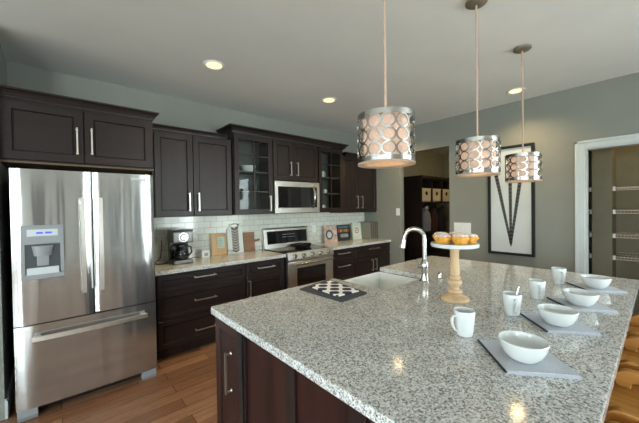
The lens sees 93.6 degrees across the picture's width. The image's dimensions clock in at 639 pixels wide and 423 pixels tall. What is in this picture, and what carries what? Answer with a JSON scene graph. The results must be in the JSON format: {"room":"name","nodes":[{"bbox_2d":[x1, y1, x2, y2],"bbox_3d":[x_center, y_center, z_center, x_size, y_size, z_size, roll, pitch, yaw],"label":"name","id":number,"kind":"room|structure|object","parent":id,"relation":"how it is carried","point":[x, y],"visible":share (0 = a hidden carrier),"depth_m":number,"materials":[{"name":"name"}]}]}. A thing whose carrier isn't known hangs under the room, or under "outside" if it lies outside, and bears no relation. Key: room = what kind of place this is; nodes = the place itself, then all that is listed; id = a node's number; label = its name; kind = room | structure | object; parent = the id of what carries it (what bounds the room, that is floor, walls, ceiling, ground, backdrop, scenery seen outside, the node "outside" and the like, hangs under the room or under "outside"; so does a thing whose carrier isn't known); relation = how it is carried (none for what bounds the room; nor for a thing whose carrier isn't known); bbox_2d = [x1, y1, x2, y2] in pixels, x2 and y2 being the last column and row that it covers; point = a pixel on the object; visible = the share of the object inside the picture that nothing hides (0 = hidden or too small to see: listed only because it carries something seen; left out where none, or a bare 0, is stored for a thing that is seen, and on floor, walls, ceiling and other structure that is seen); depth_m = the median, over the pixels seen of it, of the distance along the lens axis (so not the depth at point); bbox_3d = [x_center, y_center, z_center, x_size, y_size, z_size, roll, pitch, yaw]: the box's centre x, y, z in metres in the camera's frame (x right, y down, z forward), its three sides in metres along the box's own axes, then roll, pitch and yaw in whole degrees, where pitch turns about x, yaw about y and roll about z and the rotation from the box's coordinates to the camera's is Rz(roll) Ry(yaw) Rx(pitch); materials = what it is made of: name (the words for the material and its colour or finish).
{"room":"kitchen","nodes":[
{"label":"kitchen","id":0,"kind":"room"},
{"bbox_2d":[0,44,14,420],"bbox_3d":[-2.629,0.085,2.420,0.135,2.894,0.740,-2,1,-41],"label":"wall","id":1,"kind":"structure","parent":0,"point":[7,361],"depth_m":2.40,"materials":[{"name":"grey paint"}]},
{"bbox_2d":[5,364,14,418],"bbox_3d":[-2.552,1.456,2.489,0.016,0.148,0.740,-2,1,-41],"label":"baseboard","id":2,"kind":"structure","parent":1,"relation":"attached to","point":[11,388],"depth_m":2.34,"materials":[{"name":"white paint"}]},
{"bbox_2d":[6,61,363,261],"bbox_3d":[-3.028,0.088,2.649,10.538,2.894,0.150,-2,1,-41],"label":"wall","id":3,"kind":"structure","parent":0,"point":[172,111],"depth_m":3.84,"materials":[{"name":"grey paint"}]},
{"bbox_2d":[0,84,158,174],"bbox_3d":[-2.189,-0.667,2.822,1.082,0.563,0.712,-2,1,-41],"label":"upper cabinet","id":4,"kind":"object","parent":3,"relation":"attached to","point":[34,134],"visible":0.98,"depth_m":2.52,"materials":[{"name":"brown wood"}]},
{"bbox_2d":[157,235,164,245],"bbox_3d":[-1.876,0.340,3.553,0.080,0.125,0.008,-2,1,-41],"label":"wall outlet","id":5,"kind":"object","parent":3,"relation":"attached to","point":[159,237],"visible":1,"depth_m":3.55,"materials":[{"name":"white plastic"}]},
{"bbox_2d":[146,123,231,217],"bbox_3d":[-1.542,-0.444,3.620,0.903,1.007,0.367,-2,1,-41],"label":"upper cabinet","id":6,"kind":"object","parent":3,"relation":"attached to","point":[192,174],"visible":0.91,"depth_m":3.47,"materials":[{"name":"brown wood"}]},
{"bbox_2d":[227,132,272,214],"bbox_3d":[-0.970,-0.488,4.097,0.580,1.055,0.401,-2,1,-41],"label":"upper cabinet","id":7,"kind":"object","parent":3,"relation":"attached to","point":[246,149],"visible":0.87,"depth_m":4.16,"materials":[{"name":"brown wood"}]},
{"bbox_2d":[240,165,255,170],"bbox_3d":[-0.987,-0.580,4.126,0.221,0.088,0.221,-2,1,-41],"label":"serving bowl","id":8,"kind":"object","parent":7,"relation":"on","point":[243,167],"visible":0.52,"depth_m":4.05,"materials":[{"name":"white ceramic"}]},
{"bbox_2d":[239,170,267,175],"bbox_3d":[-0.994,-0.528,4.124,0.542,0.015,0.297,-2,1,-41],"label":"shelf","id":9,"kind":"object","parent":7,"relation":"attached to","point":[241,173],"depth_m":4.14,"materials":[{"name":"clear glass"}]},
{"bbox_2d":[240,191,267,192],"bbox_3d":[-0.990,-0.269,4.128,0.542,0.015,0.297,-2,1,-41],"label":"shelf","id":10,"kind":"object","parent":7,"relation":"attached to","point":[240,191],"depth_m":4.11,"materials":[{"name":"clear glass"}]},
{"bbox_2d":[216,123,348,149],"bbox_3d":[-0.443,-1.068,4.538,2.120,0.074,0.435,-2,1,-41],"label":"crown molding","id":11,"kind":"structure","parent":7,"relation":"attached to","point":[230,127],"depth_m":4.15,"materials":[{"name":"brown wood"}]},
{"bbox_2d":[272,138,317,182],"bbox_3d":[-0.440,-0.736,4.561,0.834,0.588,0.401,-2,1,-41],"label":"upper cabinet","id":12,"kind":"object","parent":3,"relation":"attached to","point":[291,161],"visible":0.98,"depth_m":4.41,"materials":[{"name":"brown wood"}]},
{"bbox_2d":[273,181,319,213],"bbox_3d":[-0.412,-0.206,4.538,0.818,0.459,0.455,-2,1,-41],"label":"microwave","id":13,"kind":"object","parent":3,"relation":"attached to","point":[288,197],"visible":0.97,"depth_m":4.38,"materials":[{"name":"grey metal"}]},
{"bbox_2d":[317,146,342,212],"bbox_3d":[0.075,-0.517,5.039,0.558,1.055,0.364,-2,1,-41],"label":"upper cabinet","id":14,"kind":"object","parent":3,"relation":"attached to","point":[330,160],"visible":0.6,"depth_m":5.14,"materials":[{"name":"brown wood"}]},
{"bbox_2d":[322,177,339,179],"bbox_3d":[0.063,-0.557,5.051,0.520,0.015,0.297,-2,1,-41],"label":"shelf","id":15,"kind":"object","parent":14,"relation":"attached to","point":[323,178],"depth_m":5.11,"materials":[{"name":"clear glass"}]},
{"bbox_2d":[322,193,339,194],"bbox_3d":[0.067,-0.297,5.055,0.520,0.015,0.297,-2,1,-41],"label":"shelf","id":16,"kind":"object","parent":14,"relation":"attached to","point":[322,193],"depth_m":5.11,"materials":[{"name":"clear glass"}]},
{"bbox_2d":[330,152,376,212],"bbox_3d":[0.643,-0.507,5.536,0.943,1.045,0.367,-2,1,-41],"label":"upper cabinet","id":17,"kind":"object","parent":3,"relation":"attached to","point":[359,184],"visible":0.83,"depth_m":5.37,"materials":[{"name":"brown wood"}]},
{"bbox_2d":[0,323,630,422],"bbox_3d":[1.190,1.542,0.510,14.000,0.080,8.950,-2,1,-41],"label":"floor","id":18,"kind":"structure","parent":0,"point":[183,389],"depth_m":2.41,"materials":[{"name":"brown wood"}]},
{"bbox_2d":[9,168,156,422],"bbox_3d":[-2.087,0.601,2.715,0.911,1.838,0.911,-2,1,-41],"label":"refrigerator","id":19,"kind":"object","parent":18,"relation":"on","point":[83,255],"visible":1,"depth_m":2.36,"materials":[{"name":"grey metal"}]},
{"bbox_2d":[155,263,245,359],"bbox_3d":[-1.437,1.063,3.513,0.972,0.872,0.646,-2,1,-41],"label":"base cabinet","id":20,"kind":"object","parent":18,"relation":"on","point":[185,321],"visible":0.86,"depth_m":3.21,"materials":[{"name":"brown wood"}]},
{"bbox_2d":[155,250,285,275],"bbox_3d":[-1.237,0.600,3.695,1.557,0.041,0.637,-2,1,-41],"label":"countertop","id":21,"kind":"structure","parent":20,"relation":"on","point":[199,263],"depth_m":3.54,"materials":[{"name":"stone"}]},
{"bbox_2d":[167,229,192,264],"bbox_3d":[-1.591,0.397,3.434,0.222,0.382,0.272,-2,1,-41],"label":"coffee maker","id":22,"kind":"object","parent":21,"relation":"on","point":[177,239],"visible":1,"depth_m":3.38,"materials":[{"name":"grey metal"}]},
{"bbox_2d":[155,240,167,264],"bbox_3d":[-1.831,0.466,3.423,0.151,0.250,0.223,-2,1,-41],"label":"power cord","id":23,"kind":"object","parent":22,"relation":"attached to","point":[161,240],"visible":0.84,"depth_m":3.50,"materials":[{"name":"black plastic"}]},
{"bbox_2d":[199,249,209,257],"bbox_3d":[-1.456,0.532,3.808,0.106,0.098,0.086,-2,1,-41],"label":"picture frame","id":24,"kind":"object","parent":21,"relation":"on","point":[204,253],"visible":1,"depth_m":3.78,"materials":[{"name":"grey plastic"}]},
{"bbox_2d":[210,233,227,255],"bbox_3d":[-1.338,0.436,3.987,0.217,0.283,0.051,-2,1,-41],"label":"plaque","id":25,"kind":"object","parent":21,"relation":"on","point":[218,242],"visible":1,"depth_m":3.98,"materials":[{"name":"brown wood"}]},
{"bbox_2d":[226,223,243,253],"bbox_3d":[-1.166,0.367,4.147,0.230,0.412,0.063,-2,1,-41],"label":"serving board","id":26,"kind":"object","parent":21,"relation":"on","point":[234,234],"visible":0.99,"depth_m":4.14,"materials":[{"name":"white wood"}]},
{"bbox_2d":[243,232,259,251],"bbox_3d":[-0.977,0.431,4.318,0.263,0.274,0.052,-2,1,-41],"label":"cutting board","id":27,"kind":"object","parent":21,"relation":"on","point":[249,241],"visible":1,"depth_m":4.28,"materials":[{"name":"brown wood"}]},
{"bbox_2d":[245,258,284,297],"bbox_3d":[-0.857,1.048,4.021,0.564,0.872,0.646,-2,1,-41],"label":"base cabinet","id":28,"kind":"object","parent":18,"relation":"on","point":[265,276],"visible":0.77,"depth_m":3.79,"materials":[{"name":"brown wood"}]},
{"bbox_2d":[262,226,333,288],"bbox_3d":[-0.299,0.828,4.456,0.828,1.162,0.713,-2,1,-41],"label":"range","id":29,"kind":"object","parent":18,"relation":"on","point":[313,263],"visible":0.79,"depth_m":4.34,"materials":[{"name":"silver metal"}]},
{"bbox_2d":[264,244,327,253],"bbox_3d":[-0.320,0.554,4.472,0.828,0.019,0.550,-2,1,-41],"label":"cooktop","id":30,"kind":"object","parent":29,"relation":"in","point":[288,248],"depth_m":4.41,"materials":[{"name":"black glass"}]},
{"bbox_2d":[291,242,311,246],"bbox_3d":[-0.325,0.509,4.600,0.454,0.066,0.270,-2,1,-41],"label":"skillet","id":31,"kind":"object","parent":29,"relation":"on","point":[303,244],"visible":1,"depth_m":4.58,"materials":[{"name":"black metal"}]},
{"bbox_2d":[215,272,417,422],"bbox_3d":[0.799,1.048,2.238,2.730,0.872,1.465,-2,1,-41],"label":"kitchen island","id":32,"kind":"object","parent":18,"relation":"on","point":[254,385],"visible":0.09,"depth_m":1.47,"materials":[{"name":"brown wood"}]},
{"bbox_2d":[211,256,638,422],"bbox_3d":[0.922,0.590,2.126,2.748,0.041,1.756,-2,1,-41],"label":"island countertop","id":33,"kind":"structure","parent":32,"relation":"on","point":[395,354],"depth_m":1.33,"materials":[{"name":"stone"}]},
{"bbox_2d":[300,279,366,301],"bbox_3d":[0.105,0.574,2.207,0.354,0.012,0.484,-2,1,-41],"label":"kitchen towel","id":34,"kind":"object","parent":33,"relation":"on","point":[308,289],"visible":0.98,"depth_m":2.08,"materials":[{"name":"grey fabric"}]},
{"bbox_2d":[310,280,358,296],"bbox_3d":[0.105,0.563,2.211,0.232,0.010,0.358,-1,1,-37],"label":"pot holder","id":35,"kind":"object","parent":34,"relation":"on","point":[330,287],"visible":1,"depth_m":2.17,"materials":[{"name":"fabric"}]},
{"bbox_2d":[343,272,417,289],"bbox_3d":[0.536,0.724,2.611,0.638,0.228,0.541,-2,1,-41],"label":"sink","id":36,"kind":"object","parent":33,"relation":"in","point":[378,280],"visible":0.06,"depth_m":2.88,"materials":[{"name":"white ceramic"}]},
{"bbox_2d":[400,227,429,281],"bbox_3d":[0.776,0.345,2.442,0.237,0.443,0.085,-1,1,5],"label":"faucet","id":37,"kind":"object","parent":33,"relation":"on","point":[424,265],"visible":1,"depth_m":2.42,"materials":[{"name":"silver metal"}]},
{"bbox_2d":[437,272,441,278],"bbox_3d":[1.003,0.536,2.506,0.044,0.053,0.044,-2,1,-41],"label":"air gap cap","id":38,"kind":"object","parent":33,"relation":"on","point":[439,275],"visible":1,"depth_m":2.50,"materials":[{"name":"silver metal"}]},
{"bbox_2d":[431,241,479,303],"bbox_3d":[0.874,0.387,1.938,0.290,0.371,0.290,-2,1,-41],"label":"cake stand","id":39,"kind":"object","parent":33,"relation":"on","point":[455,296],"visible":0.94,"depth_m":1.91,"materials":[{"name":"brown wood"}]},
{"bbox_2d":[432,232,448,239],"bbox_3d":[0.816,0.170,2.013,0.112,0.066,0.107,-2,1,-41],"label":"muffin","id":40,"kind":"object","parent":39,"relation":"on","point":[436,233],"visible":0.38,"depth_m":1.99,"materials":[{"name":"white food"}]},
{"bbox_2d":[433,234,451,243],"bbox_3d":[0.787,0.174,1.915,0.114,0.060,0.109,-2,1,-41],"label":"muffin","id":41,"kind":"object","parent":39,"relation":"on","point":[439,238],"visible":0.98,"depth_m":1.88,"materials":[{"name":"yellow food"}]},
{"bbox_2d":[435,240,450,243],"bbox_3d":[0.787,0.192,1.916,0.101,0.026,0.097,-2,1,-41],"label":"cup","id":42,"kind":"object","parent":41,"relation":"on","point":[437,241],"depth_m":1.88,"materials":[{"name":"paper"}]},
{"bbox_2d":[449,232,462,241],"bbox_3d":[0.916,0.168,2.013,0.112,0.066,0.107,-2,1,-41],"label":"muffin","id":43,"kind":"object","parent":39,"relation":"on","point":[451,234],"visible":0.29,"depth_m":1.99,"materials":[{"name":"white food"}]},
{"bbox_2d":[451,233,468,244],"bbox_3d":[0.875,0.170,1.867,0.106,0.067,0.101,-2,1,-41],"label":"muffin","id":44,"kind":"object","parent":39,"relation":"on","point":[458,238],"visible":1,"depth_m":1.83,"materials":[{"name":"food"}]},
{"bbox_2d":[452,240,467,244],"bbox_3d":[0.875,0.189,1.868,0.094,0.029,0.090,-2,1,-41],"label":"cup","id":45,"kind":"object","parent":44,"relation":"on","point":[458,242],"depth_m":1.84,"materials":[{"name":"paper"}]},
{"bbox_2d":[466,234,478,243],"bbox_3d":[0.963,0.172,1.927,0.114,0.060,0.109,-2,1,-41],"label":"muffin","id":46,"kind":"object","parent":39,"relation":"on","point":[473,238],"visible":0.62,"depth_m":1.89,"materials":[{"name":"food"}]},
{"bbox_2d":[467,239,477,243],"bbox_3d":[0.963,0.189,1.928,0.101,0.026,0.097,-2,1,-41],"label":"cup","id":47,"kind":"object","parent":46,"relation":"on","point":[470,241],"depth_m":1.89,"materials":[{"name":"paper"}]},
{"bbox_2d":[450,307,474,337],"bbox_3d":[0.680,0.523,1.410,0.094,0.118,0.108,0,1,42],"label":"mug","id":48,"kind":"object","parent":33,"relation":"on","point":[464,317],"visible":1,"depth_m":1.39,"materials":[{"name":"white ceramic"}]},
{"bbox_2d":[502,291,521,316],"bbox_3d":[1.065,0.514,1.662,0.108,0.118,0.094,-1,1,-39],"label":"mug","id":49,"kind":"object","parent":33,"relation":"on","point":[512,303],"visible":0.99,"depth_m":1.64,"materials":[{"name":"white ceramic"}]},
{"bbox_2d":[477,339,581,379],"bbox_3d":[0.811,0.577,1.194,0.256,0.014,0.266,-1,1,10],"label":"napkin","id":50,"kind":"object","parent":33,"relation":"on","point":[552,366],"visible":0.63,"depth_m":1.11,"materials":[{"name":"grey fabric"}]},
{"bbox_2d":[498,330,549,363],"bbox_3d":[0.793,0.533,1.168,0.168,0.073,0.168,-2,1,-41],"label":"soup bowl","id":51,"kind":"object","parent":50,"relation":"on","point":[523,347],"visible":1,"depth_m":1.16,"materials":[{"name":"white ceramic"}]},
{"bbox_2d":[528,279,545,299],"bbox_3d":[1.407,0.505,1.943,0.108,0.118,0.094,-1,1,-39],"label":"mug","id":52,"kind":"object","parent":33,"relation":"on","point":[536,286],"visible":1,"depth_m":1.92,"materials":[{"name":"white ceramic"}]},
{"bbox_2d":[551,267,566,283],"bbox_3d":[1.837,0.494,2.304,0.108,0.118,0.094,-2,1,-42],"label":"mug","id":53,"kind":"object","parent":33,"relation":"on","point":[558,273],"visible":1,"depth_m":2.28,"materials":[{"name":"white ceramic"}]},
{"bbox_2d":[520,313,600,335],"bbox_3d":[1.206,0.566,1.524,0.236,0.014,0.245,-1,1,10],"label":"napkin","id":54,"kind":"object","parent":33,"relation":"on","point":[577,328],"visible":0.64,"depth_m":1.45,"materials":[{"name":"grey fabric"}]},
{"bbox_2d":[537,303,578,326],"bbox_3d":[1.189,0.523,1.500,0.168,0.073,0.168,-2,1,-41],"label":"soup bowl","id":55,"kind":"object","parent":54,"relation":"on","point":[552,314],"visible":1,"depth_m":1.48,"materials":[{"name":"white ceramic"}]},
{"bbox_2d":[547,297,618,312],"bbox_3d":[1.567,0.557,1.806,0.236,0.014,0.245,-1,1,10],"label":"napkin","id":56,"kind":"object","parent":33,"relation":"on","point":[597,307],"visible":0.57,"depth_m":1.73,"materials":[{"name":"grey fabric"}]},
{"bbox_2d":[562,288,599,306],"bbox_3d":[1.551,0.514,1.782,0.168,0.073,0.168,-2,1,-41],"label":"soup bowl","id":57,"kind":"object","parent":56,"relation":"on","point":[575,296],"visible":1,"depth_m":1.75,"materials":[{"name":"white ceramic"}]},
{"bbox_2d":[566,282,627,292],"bbox_3d":[1.990,0.546,2.166,0.236,0.014,0.245,-1,1,10],"label":"napkin","id":58,"kind":"object","parent":33,"relation":"on","point":[581,285],"visible":0.72,"depth_m":2.10,"materials":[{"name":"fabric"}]},
{"bbox_2d":[580,274,611,288],"bbox_3d":[1.973,0.502,2.142,0.168,0.073,0.168,-2,1,-41],"label":"soup bowl","id":59,"kind":"object","parent":58,"relation":"on","point":[590,280],"visible":1,"depth_m":2.11,"materials":[{"name":"white ceramic"}]},
{"bbox_2d":[332,247,354,279],"bbox_3d":[0.199,1.019,4.947,0.524,0.872,0.646,-2,1,-41],"label":"base cabinet","id":60,"kind":"object","parent":18,"relation":"on","point":[344,261],"visible":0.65,"depth_m":4.74,"materials":[{"name":"brown wood"}]},
{"bbox_2d":[354,242,389,276],"bbox_3d":[0.759,1.004,5.438,0.959,0.872,0.646,-2,1,-41],"label":"base cabinet","id":61,"kind":"object","parent":18,"relation":"on","point":[369,259],"visible":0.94,"depth_m":5.18,"materials":[{"name":"brown wood"}]},
{"bbox_2d":[312,238,390,249],"bbox_3d":[0.548,0.552,5.261,1.494,0.041,0.637,-2,1,-41],"label":"countertop","id":62,"kind":"structure","parent":61,"relation":"on","point":[351,243],"depth_m":5.08,"materials":[{"name":"stone"}]},
{"bbox_2d":[323,225,337,242],"bbox_3d":[0.190,0.395,5.271,0.310,0.286,0.053,-2,1,-41],"label":"cookbook","id":63,"kind":"object","parent":62,"relation":"on","point":[329,232],"visible":1,"depth_m":5.25,"materials":[{"name":"beige paper"}]},
{"bbox_2d":[326,230,332,239],"bbox_3d":[0.174,0.407,5.237,0.170,0.169,0.018,-2,1,-41],"label":"picture","id":64,"kind":"object","parent":63,"relation":"attached to","point":[329,233],"depth_m":5.24,"materials":[{"name":"paper"}]},
{"bbox_2d":[336,224,350,240],"bbox_3d":[0.438,0.388,5.508,0.325,0.286,0.053,-2,1,-41],"label":"cookbook","id":65,"kind":"object","parent":62,"relation":"on","point":[343,231],"visible":0.98,"depth_m":5.49,"materials":[{"name":"multicoloured paper"}]},
{"bbox_2d":[351,222,361,239],"bbox_3d":[0.696,0.367,5.650,0.240,0.316,0.056,-2,1,-41],"label":"cookbook","id":66,"kind":"object","parent":62,"relation":"on","point":[355,227],"visible":1,"depth_m":5.63,"materials":[{"name":"white paper"}]},
{"bbox_2d":[357,221,377,238],"bbox_3d":[0.920,0.358,5.746,0.235,0.322,0.310,-2,1,-41],"label":"bin","id":67,"kind":"object","parent":62,"relation":"on","point":[368,229],"visible":0.94,"depth_m":5.64,"materials":[{"name":"beige metal"}]},
{"bbox_2d":[404,175,449,261],"bbox_3d":[2.567,0.318,6.936,1.810,2.150,0.658,-2,1,-41],"label":"tall cabinet","id":68,"kind":"object","parent":18,"relation":"on","point":[413,185],"visible":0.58,"depth_m":6.36,"materials":[{"name":"brown wood"}]},
{"bbox_2d":[422,188,430,201],"bbox_3d":[2.076,-0.350,6.485,0.375,0.280,0.532,-2,1,-41],"label":"storage basket","id":69,"kind":"object","parent":68,"relation":"in","point":[426,192],"visible":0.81,"depth_m":6.29,"materials":[{"name":"beige fabric"}]},
{"bbox_2d":[433,189,440,201],"bbox_3d":[2.407,-0.359,6.775,0.375,0.280,0.532,-2,1,-41],"label":"storage basket","id":70,"kind":"object","parent":68,"relation":"in","point":[436,192],"visible":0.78,"depth_m":6.58,"materials":[{"name":"beige fabric"}]},
{"bbox_2d":[443,189,448,201],"bbox_3d":[2.737,-0.367,7.065,0.375,0.280,0.532,-2,1,-41],"label":"storage basket","id":71,"kind":"object","parent":68,"relation":"in","point":[445,191],"visible":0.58,"depth_m":6.86,"materials":[{"name":"beige fabric"}]},
{"bbox_2d":[604,420,619,422],"bbox_3d":[0.969,1.137,0.902,0.470,0.729,0.486,-2,1,-41],"label":"counter stool","id":72,"kind":"object","parent":18,"relation":"on","point":[608,421],"visible":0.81,"depth_m":1.10,"materials":[{"name":"brown wood"}]},
{"bbox_2d":[604,368,638,422],"bbox_3d":[1.371,1.126,1.255,0.470,0.729,0.486,-2,1,-41],"label":"counter stool","id":73,"kind":"object","parent":18,"relation":"on","point":[623,407],"visible":0.53,"depth_m":1.36,"materials":[{"name":"brown wood"}]},
{"bbox_2d":[618,336,638,386],"bbox_3d":[1.769,1.116,1.604,0.470,0.729,0.486,-2,1,-41],"label":"counter stool","id":74,"kind":"object","parent":18,"relation":"on","point":[629,359],"visible":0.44,"depth_m":1.74,"materials":[{"name":"brown wood"}]},
{"bbox_2d":[626,314,638,349],"bbox_3d":[2.168,1.105,1.954,0.470,0.729,0.486,-2,1,-41],"label":"counter stool","id":75,"kind":"object","parent":18,"relation":"on","point":[633,330],"visible":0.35,"depth_m":2.12,"materials":[{"name":"brown wood"}]},
{"bbox_2d":[0,0,638,153],"bbox_3d":[1.146,-1.431,0.469,14.000,0.080,8.950,-2,1,-41],"label":"ceiling","id":76,"kind":"structure","parent":0,"point":[280,58],"depth_m":2.58,"materials":[{"name":"paint"}]},
{"bbox_2d":[203,60,224,69],"bbox_3d":[-1.003,-1.387,2.850,0.196,0.010,0.196,-2,1,-41],"label":"recessed light","id":77,"kind":"object","parent":76,"relation":"in","point":[210,64],"visible":1,"depth_m":2.84,"materials":[{"name":"white plastic"}]},
{"bbox_2d":[321,97,336,102],"bbox_3d":[0.121,-1.418,3.826,0.196,0.010,0.196,-2,1,-41],"label":"recessed light","id":78,"kind":"object","parent":76,"relation":"in","point":[327,99],"visible":1,"depth_m":3.82,"materials":[{"name":"white plastic"}]},
{"bbox_2d":[357,0,415,168],"bbox_3d":[0.314,-0.808,1.442,0.272,1.168,0.272,-2,1,-41],"label":"pendant light","id":79,"kind":"object","parent":76,"relation":"hanging from","point":[386,134],"visible":1,"depth_m":1.36,"materials":[{"name":"silver metal"}]},
{"bbox_2d":[358,159,415,168],"bbox_3d":[0.322,-0.230,1.450,0.272,0.010,0.272,-2,1,-41],"label":"diffuser","id":80,"kind":"object","parent":79,"relation":"attached to","point":[368,163],"depth_m":1.44,"materials":[{"name":"beige fabric"}]},
{"bbox_2d":[455,0,500,177],"bbox_3d":[1.060,-0.827,2.020,0.272,1.168,0.272,-2,1,-41],"label":"pendant light","id":81,"kind":"object","parent":76,"relation":"hanging from","point":[477,156],"visible":1,"depth_m":1.95,"materials":[{"name":"silver metal"}]},
{"bbox_2d":[455,172,500,177],"bbox_3d":[1.069,-0.248,2.027,0.272,0.010,0.272,-2,1,-41],"label":"diffuser","id":82,"kind":"object","parent":81,"relation":"attached to","point":[458,174],"depth_m":2.02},
{"bbox_2d":[506,87,525,93],"bbox_3d":[2.362,-1.448,3.603,0.196,0.010,0.196,-2,1,-41],"label":"recessed light","id":83,"kind":"object","parent":76,"relation":"in","point":[515,90],"visible":0.94,"depth_m":3.59,"materials":[{"name":"white plastic"}]},
{"bbox_2d":[505,44,541,182],"bbox_3d":[1.782,-0.846,2.630,0.272,1.168,0.272,-2,1,-41],"label":"pendant light","id":84,"kind":"object","parent":76,"relation":"hanging from","point":[522,167],"visible":1,"depth_m":2.56,"materials":[{"name":"silver metal"}]},
{"bbox_2d":[505,179,541,182],"bbox_3d":[1.790,-0.268,2.638,0.272,0.010,0.272,-2,1,-41],"label":"diffuser","id":85,"kind":"object","parent":84,"relation":"attached to","point":[506,180],"depth_m":2.61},
{"bbox_2d":[404,151,442,248],"bbox_3d":[2.171,-0.051,7.108,3.162,2.894,0.120,-2,1,-41],"label":"wall","id":86,"kind":"structure","parent":0,"point":[428,163],"depth_m":7.49,"materials":[{"name":"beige paint"}]},
{"bbox_2d":[443,154,449,233],"bbox_3d":[4.225,-0.081,7.081,0.110,2.894,2.630,-2,1,-41],"label":"wall","id":87,"kind":"structure","parent":0,"point":[446,206],"depth_m":7.95,"materials":[{"name":"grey paint"}]},
{"bbox_2d":[363,72,638,271],"bbox_3d":[3.766,-0.015,2.801,0.120,2.894,8.600,-2,1,-41],"label":"wall","id":88,"kind":"structure","parent":0,"point":[555,121],"depth_m":3.81,"materials":[{"name":"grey paint"}]},
{"bbox_2d":[454,222,470,233],"bbox_3d":[2.164,0.250,4.537,0.009,0.163,0.239,-2,1,-41],"label":"light switch","id":89,"kind":"object","parent":88,"relation":"attached to","point":[465,228],"visible":0.91,"depth_m":4.52,"materials":[{"name":"white plastic"}]},
{"bbox_2d":[488,142,534,256],"bbox_3d":[2.571,-0.147,4.041,0.034,1.470,0.550,-2,1,-41],"label":"framed art","id":90,"kind":"object","parent":88,"relation":"attached to","point":[511,206],"visible":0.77,"depth_m":4.04,"materials":[{"name":"white paper"}]},
{"bbox_2d":[575,133,638,273],"bbox_3d":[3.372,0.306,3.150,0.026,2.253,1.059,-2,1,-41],"label":"trim","id":91,"kind":"structure","parent":88,"relation":"attached to","point":[580,146],"depth_m":3.49,"materials":[{"name":"white paint"}]},
{"bbox_2d":[592,148,615,276],"bbox_3d":[3.846,-0.034,4.048,0.520,2.894,0.190,-2,1,-41],"label":"wall","id":92,"kind":"structure","parent":0,"point":[603,160],"depth_m":3.88,"materials":[{"name":"beige paint"}]},
{"bbox_2d":[588,145,638,314],"bbox_3d":[4.392,-0.039,3.896,0.100,2.894,2.220,-2,1,-41],"label":"wall","id":93,"kind":"structure","parent":0,"point":[627,157],"depth_m":4.07,"materials":[{"name":"beige paint"}]},
{"bbox_2d":[613,252,638,261],"bbox_3d":[4.290,0.585,3.578,0.488,0.057,1.099,-2,1,-41],"label":"wire shelf","id":94,"kind":"object","parent":93,"relation":"attached to","point":[614,256],"visible":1,"depth_m":3.82,"materials":[{"name":"white metal"}]},
{"bbox_2d":[613,232,638,238],"bbox_3d":[4.286,0.305,3.574,0.488,0.057,1.099,-2,1,-41],"label":"wire shelf","id":95,"kind":"object","parent":93,"relation":"attached to","point":[621,233],"visible":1,"depth_m":3.81,"materials":[{"name":"white metal"}]},
{"bbox_2d":[613,186,638,190],"bbox_3d":[4.277,-0.295,3.566,0.488,0.057,1.099,-2,1,-41],"label":"wire shelf","id":96,"kind":"object","parent":93,"relation":"attached to","point":[614,187],"visible":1,"depth_m":3.79,"materials":[{"name":"white metal"}]},
{"bbox_2d":[613,209,638,213],"bbox_3d":[4.282,-0.002,3.570,0.488,0.057,1.099,-2,1,-41],"label":"wire shelf","id":97,"kind":"object","parent":93,"relation":"attached to","point":[614,210],"visible":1,"depth_m":3.75,"materials":[{"name":"white metal"}]},
{"bbox_3d":[2.142,-0.170,6.684,0.017,0.034,0.448,-2,1,-41],"label":"coat hook","id":98,"kind":"object","parent":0,"visible":0},
{"bbox_2d":[422,206,430,230],"bbox_3d":[2.285,0.148,6.531,0.351,0.551,0.214,-2,1,-41],"label":"jacket","id":99,"kind":"object","parent":98,"relation":"hanging from","point":[426,218],"visible":0.66,"depth_m":6.45,"materials":[{"name":"grey fabric"}]},
{"bbox_3d":[2.428,-0.177,6.934,0.017,0.034,0.448,-2,1,-41],"label":"coat hook","id":100,"kind":"object","parent":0,"visible":0},
{"bbox_2d":[428,205,437,234],"bbox_3d":[2.558,0.180,6.797,0.317,0.670,0.214,-2,1,-41],"label":"jacket","id":101,"kind":"object","parent":100,"relation":"hanging from","point":[433,213],"visible":0.73,"depth_m":6.71,"materials":[{"name":"red fabric"}]},
{"bbox_3d":[2.698,-0.185,7.172,0.017,0.034,0.448,-2,1,-41],"label":"coat hook","id":102,"kind":"object","parent":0,"visible":0},
{"bbox_2d":[437,205,445,231],"bbox_3d":[2.829,0.233,7.036,0.317,0.750,0.214,-2,1,-41],"label":"jacket","id":103,"kind":"object","parent":102,"relation":"hanging from","point":[441,214],"visible":0.65,"depth_m":6.95,"materials":[{"name":"black fabric"}]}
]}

